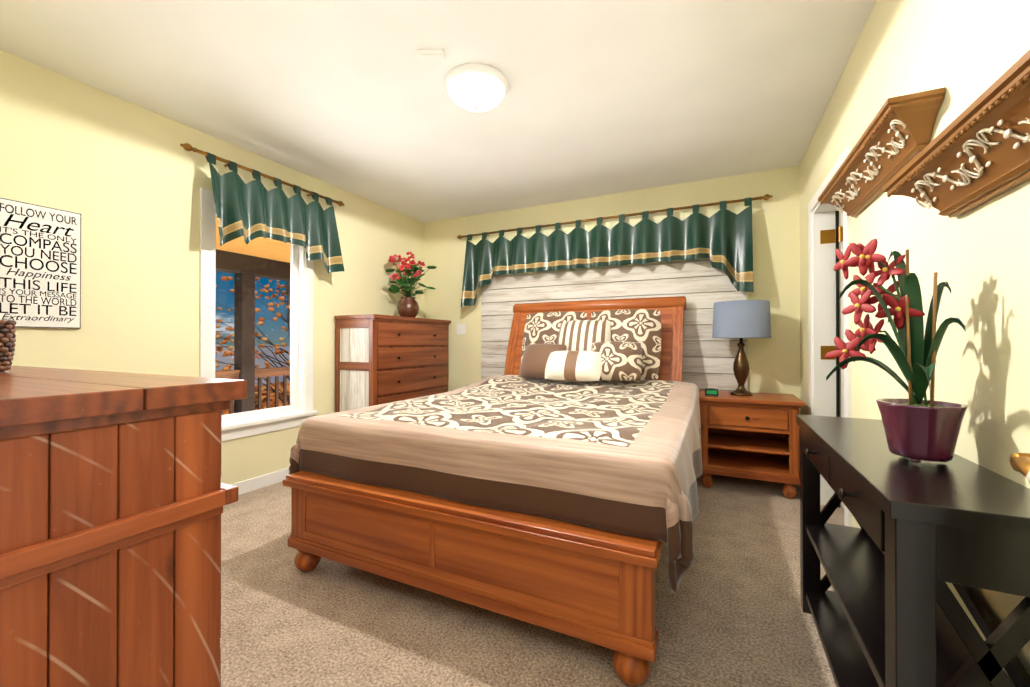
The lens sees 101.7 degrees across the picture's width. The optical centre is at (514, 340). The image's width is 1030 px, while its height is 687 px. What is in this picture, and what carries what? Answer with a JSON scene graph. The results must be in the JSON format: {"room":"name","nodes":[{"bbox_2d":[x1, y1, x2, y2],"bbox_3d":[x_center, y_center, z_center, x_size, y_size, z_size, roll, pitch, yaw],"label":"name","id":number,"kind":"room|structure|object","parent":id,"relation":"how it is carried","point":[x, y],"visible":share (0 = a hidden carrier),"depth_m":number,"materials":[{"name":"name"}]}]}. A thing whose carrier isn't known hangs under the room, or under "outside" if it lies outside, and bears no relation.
{"room":"bedroom","nodes":[
{"label":"bedroom","id":0,"kind":"room"},
{"bbox_2d":[0,49,424,484],"bbox_3d":[-1.934,-0.138,3.086,0.120,2.440,4.120,0,0,26],"label":"wall","id":1,"kind":"structure","parent":0,"point":[127,180],"depth_m":2.46,"materials":[{"name":"yellow paint"}]},
{"bbox_2d":[0,198,80,328],"bbox_3d":[-2.344,-0.363,2.067,0.023,0.600,0.295,0,0,26],"label":"sign","id":2,"kind":"object","parent":1,"relation":"attached to","point":[40,266],"visible":1,"depth_m":2.06,"materials":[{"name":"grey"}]},
{"bbox_2d":[199,188,317,440],"bbox_3d":[-1.894,-0.153,3.112,0.170,1.670,0.880,0,0,26],"label":"window","id":3,"kind":"structure","parent":1,"relation":"in","point":[260,421],"depth_m":3.18,"materials":[{"name":"white wood"}]},
{"bbox_2d":[230,468,288,494],"bbox_3d":[-1.874,1.037,3.051,0.014,0.090,3.880,0,0,26],"label":"baseboard","id":4,"kind":"structure","parent":1,"relation":"attached to","point":[256,483],"depth_m":3.07,"materials":[{"name":"white wood"}]},
{"bbox_2d":[180,143,343,272],"bbox_3d":[-1.728,-0.881,3.091,0.245,0.662,1.248,0,0,26],"label":"valance","id":5,"kind":"object","parent":1,"relation":"attached to","point":[251,210],"visible":1,"depth_m":3.05,"materials":[{"name":"green fabric"}]},
{"bbox_2d":[0,0,875,222],"bbox_3d":[-0.259,-1.402,2.285,3.840,0.080,4.120,0,0,26],"label":"ceiling","id":6,"kind":"structure","parent":0,"point":[604,97],"depth_m":2.21,"materials":[{"name":"white paint"}]},
{"bbox_2d":[417,49,444,61],"bbox_3d":[-0.398,-1.353,1.997,0.120,0.020,0.064,0,0,2],"label":"vent","id":7,"kind":"object","parent":6,"relation":"attached to","point":[434,55],"visible":0.93,"depth_m":1.96,"materials":[{"name":"white"}]},
{"bbox_2d":[444,63,508,111],"bbox_3d":[-0.204,-1.292,2.225,0.340,0.138,0.340,0,0,26],"label":"ceiling light","id":8,"kind":"object","parent":6,"relation":"attached to","point":[475,87],"visible":1,"depth_m":2.14,"materials":[{"name":"white glass"}]},
{"bbox_2d":[220,473,843,686],"bbox_3d":[-0.259,1.108,2.272,3.840,0.060,4.120,0,0,26],"label":"floor","id":9,"kind":"structure","parent":0,"point":[731,613],"depth_m":1.59,"materials":[{"name":"carpet"}]},
{"bbox_2d":[0,365,246,686],"bbox_3d":[-1.355,0.576,0.963,1.555,0.990,0.520,0,0,26],"label":"dresser","id":10,"kind":"object","parent":9,"relation":"on","point":[116,495],"visible":1,"depth_m":0.69,"materials":[{"name":"brown wood"}]},
{"bbox_2d":[0,320,15,371],"bbox_3d":[-1.323,0.014,1.048,0.100,0.132,0.098,0,0,26],"label":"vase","id":11,"kind":"object","parent":10,"relation":"on","point":[7,338],"visible":1,"depth_m":1.06,"materials":[{"name":"brown"}]},
{"bbox_2d":[334,314,450,412],"bbox_3d":[-1.117,0.437,4.044,0.477,1.300,1.110,0,0,26],"label":"dresser","id":12,"kind":"object","parent":9,"relation":"on","point":[381,359],"visible":0.65,"depth_m":3.64,"materials":[{"name":"brown wood"}]},
{"bbox_2d":[385,252,435,317],"bbox_3d":[-1.041,-0.550,4.186,0.531,0.672,0.550,0,0,26],"label":"flowers","id":13,"kind":"object","parent":12,"relation":"on","point":[407,305],"visible":1,"depth_m":4.12,"materials":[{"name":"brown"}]},
{"bbox_2d":[283,296,702,686],"bbox_3d":[0.212,0.354,2.722,1.857,1.452,2.508,0,0,26],"label":"bed","id":14,"kind":"object","parent":9,"relation":"on","point":[547,479],"visible":1,"depth_m":1.67,"materials":[{"name":"beige fabric"}]},
{"bbox_2d":[288,375,702,594],"bbox_3d":[0.120,0.547,2.531,1.857,0.502,1.960,0,0,26],"label":"comforter","id":15,"kind":"object","parent":14,"relation":"on","point":[614,458],"depth_m":1.70,"materials":[{"name":"beige fabric"}]},
{"bbox_2d":[519,344,566,377],"bbox_3d":[0.222,0.164,3.367,0.381,0.275,0.227,0,0,26],"label":"pillow","id":16,"kind":"object","parent":14,"relation":"on","point":[536,357],"depth_m":3.31,"materials":[{"name":"brown fabric"}]},
{"bbox_2d":[545,351,601,381],"bbox_3d":[0.440,0.193,3.150,0.440,0.231,0.194,0,0,26],"label":"pillow","id":17,"kind":"object","parent":14,"relation":"on","point":[560,366],"depth_m":3.08,"materials":[{"name":"white fabric"}]},
{"bbox_2d":[591,341,641,380],"bbox_3d":[0.745,0.152,3.115,0.382,0.291,0.234,0,0,26],"label":"pillow","id":18,"kind":"object","parent":14,"relation":"on","point":[615,360],"depth_m":3.04,"materials":[{"name":"brown fabric"}]},
{"bbox_2d":[699,390,804,498],"bbox_3d":[1.723,0.747,3.138,0.670,0.670,0.507,0,0,26],"label":"nightstand","id":19,"kind":"object","parent":9,"relation":"on","point":[755,436],"visible":0.88,"depth_m":2.99,"materials":[{"name":"brown wood"}]},
{"bbox_2d":[705,388,718,395],"bbox_3d":[1.464,0.384,3.121,0.090,0.054,0.054,0,0,26],"label":"alarm clock","id":20,"kind":"object","parent":19,"relation":"on","point":[712,391],"visible":1,"depth_m":3.10,"materials":[{"name":"black plastic"}]},
{"bbox_2d":[712,300,771,395],"bbox_3d":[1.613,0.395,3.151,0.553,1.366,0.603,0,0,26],"label":"table lamp","id":21,"kind":"object","parent":19,"relation":"on","point":[740,319],"visible":0.81,"depth_m":3.04,"materials":[{"name":"grey fabric"}]},
{"bbox_2d":[796,414,1029,686],"bbox_3d":[1.051,0.687,1.199,0.295,0.770,1.050,0,0,26],"label":"console table","id":22,"kind":"object","parent":9,"relation":"on","point":[889,612],"visible":1,"depth_m":0.87,"materials":[{"name":"black wood"}]},
{"bbox_2d":[824,238,967,462],"bbox_3d":[0.974,0.013,1.071,0.257,0.572,0.318,0,0,26],"label":"orchid plant","id":23,"kind":"object","parent":22,"relation":"on","point":[918,428],"visible":1,"depth_m":1.05,"materials":[{"name":"green plant"}]},
{"bbox_2d":[424,165,799,468],"bbox_3d":[0.610,-0.133,4.080,3.600,2.440,0.120,0,0,26],"label":"wall","id":24,"kind":"structure","parent":0,"point":[774,363],"depth_m":3.61,"materials":[{"name":"yellow paint"}]},
{"bbox_2d":[457,323,465,333],"bbox_3d":[-0.590,-0.126,4.584,0.116,0.116,0.014,0,0,26],"label":"switch plate","id":25,"kind":"object","parent":24,"relation":"attached to","point":[461,328],"visible":1,"depth_m":4.58,"materials":[{"name":"white plastic"}]},
{"bbox_2d":[481,260,746,402],"bbox_3d":[0.760,0.209,3.919,2.470,1.755,0.031,0,0,26],"label":"wall panel","id":26,"kind":"object","parent":24,"relation":"attached to","point":[702,287],"visible":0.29,"depth_m":3.71,"materials":[{"name":"white wood"}]},
{"bbox_2d":[457,194,772,305],"bbox_3d":[0.668,-0.738,3.847,2.918,0.799,0.250,0,0,26],"label":"valance","id":27,"kind":"object","parent":24,"relation":"attached to","point":[722,239],"visible":1,"depth_m":3.70,"materials":[{"name":"green fabric"}]},
{"bbox_2d":[838,208,843,515],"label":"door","id":28,"kind":"structure","parent":0,"point":[841,508],"depth_m":3.23,"materials":[{"name":"paint"}]},
{"bbox_2d":[800,0,1029,675],"bbox_3d":[1.417,-0.146,1.471,0.120,2.440,4.120,0,0,26],"label":"wall","id":29,"kind":"structure","parent":0,"point":[966,54],"depth_m":1.13,"materials":[{"name":"yellow paint"}]},
{"bbox_2d":[808,145,851,526],"bbox_3d":[1.866,0.074,2.402,0.152,2.010,0.950,0,0,26],"label":"trim","id":30,"kind":"structure","parent":29,"relation":"attached to","point":[823,279],"depth_m":2.75,"materials":[{"name":"white wood"}]},
{"bbox_2d":[839,211,843,507],"bbox_3d":[2.415,0.113,2.501,0.777,1.908,0.111,0,0,26],"label":"door","id":31,"kind":"structure","parent":29,"relation":"in","point":[841,310],"depth_m":2.68,"materials":[{"name":"white wood"}]},
{"bbox_2d":[818,87,944,216],"bbox_3d":[1.352,-0.638,1.625,0.125,0.135,0.945,0,0,26],"label":"shelf ledge","id":32,"kind":"object","parent":29,"relation":"attached to","point":[893,140],"visible":1,"depth_m":1.40,"materials":[{"name":"wood"},{"name":"white painted ornament"}]},
{"bbox_2d":[883,49,1029,217],"bbox_3d":[0.958,-0.397,0.806,0.125,0.135,0.960,0,0,26],"label":"shelf ledge","id":33,"kind":"object","parent":29,"relation":"attached to","point":[975,153],"visible":1,"depth_m":0.90,"materials":[{"name":"wood"},{"name":"white painted ornament"}]},
{"bbox_2d":[1010,453,1029,483],"bbox_3d":[0.543,0.057,0.192,0.178,1.996,0.820,0,0,26],"label":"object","id":34,"kind":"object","parent":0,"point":[1020,462],"depth_m":0.51,"materials":[{"name":"gold metal"}]},
{"label":"outside","id":35,"kind":"structure","parent":0,"visible":0},
{"bbox_2d":[215,344,289,384],"bbox_3d":[-106.298,12.476,117.779,282.200,31.246,420.000,0,0,26],"label":"ground","id":36,"kind":"structure","parent":35,"point":[266,351],"depth_m":223.17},
{"bbox_2d":[215,216,289,414],"bbox_3d":[-3.006,0.169,4.500,3.020,2.840,8.500,0,0,26],"label":"porch","id":37,"kind":"object","parent":36,"relation":"on","point":[244,296],"depth_m":5.53,"materials":[{"name":"brown wood"}]},
{"bbox_2d":[215,276,289,414],"bbox_3d":[-13.064,6.168,21.777,30.790,18.983,38.499,0,0,26],"label":"trees","id":38,"kind":"object","parent":36,"relation":"on","point":[257,335],"depth_m":9.84,"materials":[{"name":"brown plant"}]}
]}

